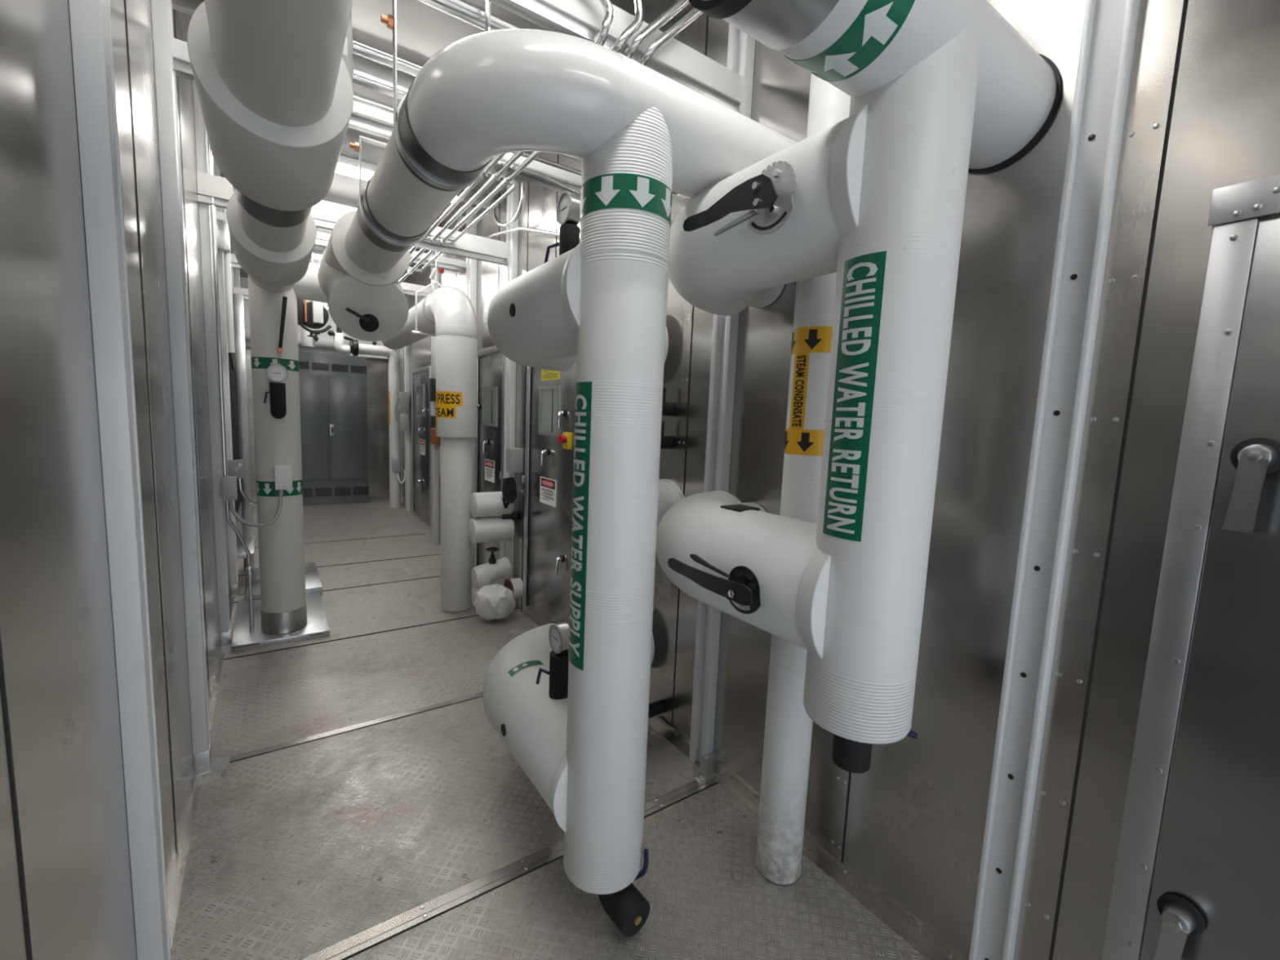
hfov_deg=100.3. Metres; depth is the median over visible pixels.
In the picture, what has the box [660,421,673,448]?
valve
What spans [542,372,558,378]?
print
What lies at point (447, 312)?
pipe
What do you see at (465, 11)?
conduit
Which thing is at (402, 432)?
conduit
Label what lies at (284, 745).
trim
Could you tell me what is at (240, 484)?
conduit
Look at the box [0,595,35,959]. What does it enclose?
trim
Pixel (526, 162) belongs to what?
conduit
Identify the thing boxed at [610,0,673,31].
roof purlin
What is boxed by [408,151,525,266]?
conduit
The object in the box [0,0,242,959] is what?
wall
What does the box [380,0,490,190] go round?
strap hanger
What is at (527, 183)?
trim
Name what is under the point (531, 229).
conduit
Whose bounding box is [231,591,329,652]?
base plate
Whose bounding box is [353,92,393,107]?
ceiling light
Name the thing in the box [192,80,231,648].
frame post
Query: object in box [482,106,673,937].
pipe
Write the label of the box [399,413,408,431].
junction box
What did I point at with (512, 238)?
frame post
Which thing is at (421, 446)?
door
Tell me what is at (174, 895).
baseboard
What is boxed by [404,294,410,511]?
frame post
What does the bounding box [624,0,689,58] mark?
conduit
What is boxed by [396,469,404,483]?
conduit
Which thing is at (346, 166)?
ceiling light
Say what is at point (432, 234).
clamp
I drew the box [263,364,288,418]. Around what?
pressure gauge
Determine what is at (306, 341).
pipe
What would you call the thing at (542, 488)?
print
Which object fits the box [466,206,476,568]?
frame post
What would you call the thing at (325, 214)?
cross beam
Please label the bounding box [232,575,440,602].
trim
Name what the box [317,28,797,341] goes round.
header
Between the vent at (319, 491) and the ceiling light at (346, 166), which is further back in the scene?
the vent at (319, 491)
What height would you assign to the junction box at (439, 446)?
0.326 m
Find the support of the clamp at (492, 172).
attached to the cross beam at (365, 118)
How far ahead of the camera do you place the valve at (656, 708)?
2.77 m
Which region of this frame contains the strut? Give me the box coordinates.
[235,534,255,559]
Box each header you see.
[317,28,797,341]
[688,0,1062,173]
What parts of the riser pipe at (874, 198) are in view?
valve lever, valve lever, notch plate, notch plate, drain lever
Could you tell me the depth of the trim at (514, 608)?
3.73 m
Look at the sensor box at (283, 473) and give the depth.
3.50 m
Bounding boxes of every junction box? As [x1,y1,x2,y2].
[215,220,230,252]
[222,475,237,500]
[227,459,244,478]
[391,457,399,471]
[398,391,408,410]
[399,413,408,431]
[429,377,435,401]
[429,415,435,441]
[439,445,440,475]
[506,447,522,473]
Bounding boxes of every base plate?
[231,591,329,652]
[245,567,260,599]
[304,561,322,595]
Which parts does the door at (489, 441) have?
lever, pane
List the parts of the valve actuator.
support rod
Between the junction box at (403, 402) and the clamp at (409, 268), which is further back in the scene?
the junction box at (403, 402)
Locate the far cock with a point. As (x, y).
(315, 338)
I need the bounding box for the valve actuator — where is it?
[297,250,331,337]
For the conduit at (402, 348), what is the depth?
8.42 m
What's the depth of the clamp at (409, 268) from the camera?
4.83 m
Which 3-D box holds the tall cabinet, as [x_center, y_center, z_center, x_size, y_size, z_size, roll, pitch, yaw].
[-5.208,-0.840,8.921,1.140,2.460,0.505,-2,8,-35]
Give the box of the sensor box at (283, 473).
[274,465,292,489]
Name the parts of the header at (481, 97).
blowdown lever, strainer leg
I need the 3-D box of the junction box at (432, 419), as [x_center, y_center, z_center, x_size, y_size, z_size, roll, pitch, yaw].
[-2.400,-0.600,6.275,0.106,0.306,0.126,-2,8,-35]
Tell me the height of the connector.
0.052 m
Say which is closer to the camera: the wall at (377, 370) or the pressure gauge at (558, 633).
the pressure gauge at (558, 633)
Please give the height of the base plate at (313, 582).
0.075 m
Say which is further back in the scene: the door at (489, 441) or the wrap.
the door at (489, 441)
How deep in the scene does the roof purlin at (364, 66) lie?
2.90 m
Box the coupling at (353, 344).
[349,339,358,355]
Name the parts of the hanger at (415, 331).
rod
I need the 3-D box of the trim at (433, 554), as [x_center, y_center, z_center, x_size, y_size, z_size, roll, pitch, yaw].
[-2.978,0.865,5.553,1.965,0.004,0.014,-2,8,-35]
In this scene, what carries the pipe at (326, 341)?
attached to the wall at (243, 281)
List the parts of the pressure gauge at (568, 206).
valve lever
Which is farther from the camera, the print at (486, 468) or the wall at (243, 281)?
the wall at (243, 281)
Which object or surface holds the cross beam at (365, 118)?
attached to the frame post at (161, 10)
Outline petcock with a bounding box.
[501,511,517,519]
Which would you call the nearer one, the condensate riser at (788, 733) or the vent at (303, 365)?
the condensate riser at (788, 733)
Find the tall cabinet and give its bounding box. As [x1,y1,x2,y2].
[298,351,368,505]
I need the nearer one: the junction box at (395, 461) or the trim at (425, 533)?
the trim at (425, 533)
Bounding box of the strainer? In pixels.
[327,325,352,341]
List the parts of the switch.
knob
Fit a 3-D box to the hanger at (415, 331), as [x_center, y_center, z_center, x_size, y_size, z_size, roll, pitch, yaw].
[-1.774,-1.727,4.627,0.380,0.944,0.028,-2,8,-35]
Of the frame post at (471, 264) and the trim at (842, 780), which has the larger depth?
the frame post at (471, 264)
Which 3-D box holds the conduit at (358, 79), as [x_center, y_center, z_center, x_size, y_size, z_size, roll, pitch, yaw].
[-0.396,-1.330,2.111,1.380,0.031,0.032,-2,8,-35]
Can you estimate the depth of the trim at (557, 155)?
3.65 m
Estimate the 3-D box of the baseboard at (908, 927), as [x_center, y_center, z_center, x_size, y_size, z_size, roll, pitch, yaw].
[0.880,1.433,1.669,0.045,0.055,4.600,-2,8,-35]
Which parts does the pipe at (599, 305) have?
drain lever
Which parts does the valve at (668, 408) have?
lever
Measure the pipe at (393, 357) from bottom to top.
2.597 m
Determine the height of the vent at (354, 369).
0.112 m
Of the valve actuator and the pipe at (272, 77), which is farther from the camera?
the valve actuator
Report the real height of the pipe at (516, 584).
0.176 m
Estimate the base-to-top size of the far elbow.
0.315 m
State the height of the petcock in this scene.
0.062 m
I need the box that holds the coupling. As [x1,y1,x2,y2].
[245,565,253,575]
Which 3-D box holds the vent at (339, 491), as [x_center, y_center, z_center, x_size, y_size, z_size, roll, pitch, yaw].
[-4.984,0.192,8.962,0.235,0.140,0.008,-2,8,-35]
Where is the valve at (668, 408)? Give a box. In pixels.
[662,386,675,415]
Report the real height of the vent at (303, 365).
0.112 m
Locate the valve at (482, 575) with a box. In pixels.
[471,546,511,587]
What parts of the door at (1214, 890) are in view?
lever, handle, head trim, lever, handle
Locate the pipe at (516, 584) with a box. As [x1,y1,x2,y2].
[503,577,523,599]
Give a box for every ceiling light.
[313,248,324,259]
[335,155,457,202]
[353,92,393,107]
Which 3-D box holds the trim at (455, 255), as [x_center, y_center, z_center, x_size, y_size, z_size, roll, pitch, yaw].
[-1.982,-0.875,5.744,0.004,3.500,0.036,-2,8,-35]
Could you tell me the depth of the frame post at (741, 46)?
2.35 m
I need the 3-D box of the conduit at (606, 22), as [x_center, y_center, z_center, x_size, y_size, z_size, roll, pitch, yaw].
[-0.192,-1.526,1.758,0.172,0.174,0.167,-2,8,-35]
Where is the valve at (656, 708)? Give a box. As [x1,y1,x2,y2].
[648,700,663,718]
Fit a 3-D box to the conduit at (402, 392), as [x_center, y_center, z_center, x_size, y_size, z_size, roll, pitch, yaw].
[-3.665,-1.117,8.158,0.124,0.467,0.029,0,7,-16]
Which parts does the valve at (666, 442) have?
lever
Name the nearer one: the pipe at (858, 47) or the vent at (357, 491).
the pipe at (858, 47)
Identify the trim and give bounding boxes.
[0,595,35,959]
[124,0,177,853]
[173,8,209,694]
[218,608,517,660]
[229,692,483,763]
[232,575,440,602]
[238,554,439,575]
[256,533,426,547]
[300,772,723,959]
[454,255,456,287]
[497,191,500,291]
[520,182,528,612]
[554,154,558,257]
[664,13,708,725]
[829,765,851,861]
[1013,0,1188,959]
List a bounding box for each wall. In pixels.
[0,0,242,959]
[240,276,387,359]
[245,347,389,502]
[394,0,1279,959]
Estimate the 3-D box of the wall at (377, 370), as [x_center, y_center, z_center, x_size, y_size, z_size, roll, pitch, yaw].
[-5.398,-1.389,9.083,2.235,3.500,0.060,-2,8,-35]
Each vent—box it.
[298,361,309,368]
[302,488,312,497]
[311,362,328,370]
[315,487,332,497]
[331,364,348,372]
[334,487,351,496]
[351,365,366,373]
[353,486,368,495]
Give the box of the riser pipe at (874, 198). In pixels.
[655,23,980,773]
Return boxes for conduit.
[207,137,227,475]
[222,208,235,352]
[225,500,253,636]
[227,489,283,527]
[237,478,257,506]
[352,40,422,76]
[352,71,677,195]
[353,94,582,176]
[395,391,404,422]
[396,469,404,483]
[399,151,542,283]
[400,348,403,502]
[401,346,404,391]
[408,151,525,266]
[409,153,505,255]
[417,0,524,31]
[421,184,516,270]
[484,226,580,238]
[491,182,524,226]
[492,157,580,195]
[595,0,613,45]
[610,0,644,53]
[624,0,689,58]
[639,7,702,66]
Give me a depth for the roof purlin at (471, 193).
4.59 m
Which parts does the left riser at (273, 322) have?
valve lever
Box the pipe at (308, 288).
[292,262,327,302]
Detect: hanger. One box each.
[349,135,431,246]
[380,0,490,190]
[411,251,442,336]
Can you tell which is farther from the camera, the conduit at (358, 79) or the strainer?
the strainer
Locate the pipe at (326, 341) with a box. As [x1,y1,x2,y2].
[244,326,345,348]
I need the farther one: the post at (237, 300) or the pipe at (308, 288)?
the post at (237, 300)
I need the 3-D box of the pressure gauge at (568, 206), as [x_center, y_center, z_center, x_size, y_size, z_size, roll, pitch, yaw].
[-0.256,-0.840,1.820,0.154,0.246,0.072,8,9,41]
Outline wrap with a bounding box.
[473,583,515,621]
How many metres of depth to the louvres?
5.86 m
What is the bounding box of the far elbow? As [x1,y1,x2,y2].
[333,332,350,355]
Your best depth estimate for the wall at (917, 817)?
1.51 m
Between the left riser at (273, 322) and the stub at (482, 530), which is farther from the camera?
the stub at (482, 530)
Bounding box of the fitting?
[430,427,440,444]
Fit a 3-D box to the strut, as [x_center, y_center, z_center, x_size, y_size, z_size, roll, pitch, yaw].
[-3.639,0.610,4.912,0.165,0.040,0.800,-2,8,-35]
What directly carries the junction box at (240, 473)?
attached to the conduit at (240, 484)
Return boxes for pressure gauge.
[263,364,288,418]
[536,622,568,699]
[543,191,580,263]
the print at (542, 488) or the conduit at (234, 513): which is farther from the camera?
the print at (542, 488)
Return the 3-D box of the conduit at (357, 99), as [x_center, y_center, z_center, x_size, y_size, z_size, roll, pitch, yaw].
[-0.780,-1.683,2.652,1.380,0.023,0.024,-2,8,-35]
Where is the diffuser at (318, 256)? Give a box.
[313,253,321,259]
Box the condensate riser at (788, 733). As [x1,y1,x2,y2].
[755,73,850,884]
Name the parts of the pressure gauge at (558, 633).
valve lever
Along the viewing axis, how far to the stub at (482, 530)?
4.25 m
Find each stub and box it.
[468,516,514,543]
[469,491,513,517]
[656,479,684,530]
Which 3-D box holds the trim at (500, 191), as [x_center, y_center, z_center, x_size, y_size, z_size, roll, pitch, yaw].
[-1.208,-1.870,4.567,0.004,1.200,0.026,-2,8,-35]
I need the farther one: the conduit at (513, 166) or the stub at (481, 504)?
the stub at (481, 504)
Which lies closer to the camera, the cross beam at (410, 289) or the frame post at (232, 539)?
the frame post at (232, 539)
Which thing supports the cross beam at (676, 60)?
attached to the frame post at (91, 28)
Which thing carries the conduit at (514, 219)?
attached to the wall at (917, 817)
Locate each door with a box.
[411,365,431,527]
[474,345,505,585]
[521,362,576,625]
[1101,174,1279,959]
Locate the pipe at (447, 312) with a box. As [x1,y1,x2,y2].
[381,285,477,612]
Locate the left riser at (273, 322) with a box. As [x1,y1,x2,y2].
[248,275,306,634]
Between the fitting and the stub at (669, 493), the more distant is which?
the fitting
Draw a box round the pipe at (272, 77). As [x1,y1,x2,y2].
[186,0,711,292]
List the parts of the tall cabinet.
door, handle, door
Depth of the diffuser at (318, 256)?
6.09 m
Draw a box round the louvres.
[228,357,241,528]
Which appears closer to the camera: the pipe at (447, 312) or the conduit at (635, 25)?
the conduit at (635, 25)
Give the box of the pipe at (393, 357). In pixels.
[358,343,400,508]
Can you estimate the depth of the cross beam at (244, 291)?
6.43 m
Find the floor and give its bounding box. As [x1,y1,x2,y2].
[170,497,928,959]
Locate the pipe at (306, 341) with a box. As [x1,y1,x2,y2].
[301,325,315,347]
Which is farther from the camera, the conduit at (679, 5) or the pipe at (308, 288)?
the pipe at (308, 288)
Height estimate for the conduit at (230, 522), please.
0.945 m
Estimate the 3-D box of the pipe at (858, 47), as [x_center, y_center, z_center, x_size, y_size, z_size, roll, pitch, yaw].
[0.565,-0.969,1.166,0.990,0.282,0.282,-2,8,-35]
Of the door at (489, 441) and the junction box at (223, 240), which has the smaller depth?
the junction box at (223, 240)
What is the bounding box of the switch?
[558,431,572,448]
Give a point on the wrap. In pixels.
(491, 602)
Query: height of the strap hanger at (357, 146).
1.208 m
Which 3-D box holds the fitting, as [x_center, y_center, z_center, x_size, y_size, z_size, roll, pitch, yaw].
[-2.260,-0.488,5.959,0.140,0.180,0.140,-2,8,-35]
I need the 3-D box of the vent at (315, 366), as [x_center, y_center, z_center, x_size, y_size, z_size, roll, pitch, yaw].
[-5.128,-1.821,8.580,0.235,0.112,0.008,-2,8,-35]
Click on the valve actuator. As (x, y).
(312, 314)
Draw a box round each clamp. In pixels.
[406,266,422,274]
[422,232,455,244]
[480,169,525,185]
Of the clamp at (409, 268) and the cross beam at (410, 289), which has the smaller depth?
the clamp at (409, 268)
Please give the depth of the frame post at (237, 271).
6.76 m
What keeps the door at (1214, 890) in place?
in the wall at (917, 817)
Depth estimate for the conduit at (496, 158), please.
3.10 m
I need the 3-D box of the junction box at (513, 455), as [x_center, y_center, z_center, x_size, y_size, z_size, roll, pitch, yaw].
[-1.004,-0.158,4.279,0.094,0.196,0.116,-2,8,-35]
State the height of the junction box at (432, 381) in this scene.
0.266 m
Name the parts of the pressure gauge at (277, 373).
valve lever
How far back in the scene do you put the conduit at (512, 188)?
3.47 m
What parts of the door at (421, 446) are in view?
pane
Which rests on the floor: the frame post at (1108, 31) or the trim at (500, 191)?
the frame post at (1108, 31)
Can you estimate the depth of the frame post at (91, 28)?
1.22 m
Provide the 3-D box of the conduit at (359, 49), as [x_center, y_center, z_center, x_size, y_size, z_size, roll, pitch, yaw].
[-0.370,-1.395,2.071,1.380,0.031,0.032,-2,8,-35]
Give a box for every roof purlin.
[171,0,415,91]
[340,154,490,208]
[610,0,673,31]
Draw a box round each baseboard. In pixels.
[167,593,235,951]
[648,715,967,959]
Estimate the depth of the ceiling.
2.74 m
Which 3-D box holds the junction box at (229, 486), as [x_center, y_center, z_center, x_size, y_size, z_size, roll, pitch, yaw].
[-2.610,0.051,3.404,0.074,0.146,0.110,-2,8,-35]
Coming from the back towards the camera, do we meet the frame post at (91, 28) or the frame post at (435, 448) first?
the frame post at (435, 448)
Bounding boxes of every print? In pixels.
[485,468,493,478]
[541,488,554,501]
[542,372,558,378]
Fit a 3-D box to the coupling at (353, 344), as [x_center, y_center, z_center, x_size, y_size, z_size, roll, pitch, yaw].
[-4.408,-2.039,8.233,0.110,0.250,0.250,-2,8,-35]
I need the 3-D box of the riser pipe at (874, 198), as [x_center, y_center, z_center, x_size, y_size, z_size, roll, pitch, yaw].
[0.361,-0.187,1.689,0.565,1.755,1.135,1,7,-14]
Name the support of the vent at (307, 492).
attached to the tall cabinet
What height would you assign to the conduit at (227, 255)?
1.300 m
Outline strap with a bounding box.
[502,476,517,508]
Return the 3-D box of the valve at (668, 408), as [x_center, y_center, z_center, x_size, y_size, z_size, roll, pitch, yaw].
[0.095,-0.386,2.620,0.149,0.138,0.066,-2,8,-35]
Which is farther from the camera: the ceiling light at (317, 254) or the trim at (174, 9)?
the ceiling light at (317, 254)
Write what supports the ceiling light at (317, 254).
hanging from the ceiling
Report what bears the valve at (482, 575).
on the wrap
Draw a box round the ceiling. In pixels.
[177,0,691,283]
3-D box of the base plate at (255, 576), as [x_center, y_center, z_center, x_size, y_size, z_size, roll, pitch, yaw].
[-3.330,0.920,4.617,0.092,0.075,0.996,-2,8,-35]
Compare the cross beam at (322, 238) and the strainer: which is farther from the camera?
the strainer
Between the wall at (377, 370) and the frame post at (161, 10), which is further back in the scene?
the wall at (377, 370)
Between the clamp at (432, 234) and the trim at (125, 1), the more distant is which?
the clamp at (432, 234)
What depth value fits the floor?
2.10 m
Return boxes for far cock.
[312,333,319,342]
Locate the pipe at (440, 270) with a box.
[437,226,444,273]
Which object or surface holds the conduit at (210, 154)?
attached to the frame post at (201, 135)
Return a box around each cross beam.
[171,37,582,192]
[196,171,508,266]
[215,210,466,272]
[231,253,432,297]
[233,286,328,310]
[488,0,742,112]
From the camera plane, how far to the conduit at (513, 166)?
2.88 m
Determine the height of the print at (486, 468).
0.080 m
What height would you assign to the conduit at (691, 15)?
0.549 m
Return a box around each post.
[68,0,173,959]
[151,0,230,777]
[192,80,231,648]
[213,157,246,596]
[232,293,254,569]
[233,251,240,288]
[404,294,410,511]
[431,251,439,544]
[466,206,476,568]
[502,179,519,586]
[688,22,755,782]
[968,0,1140,959]
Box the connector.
[233,463,242,471]

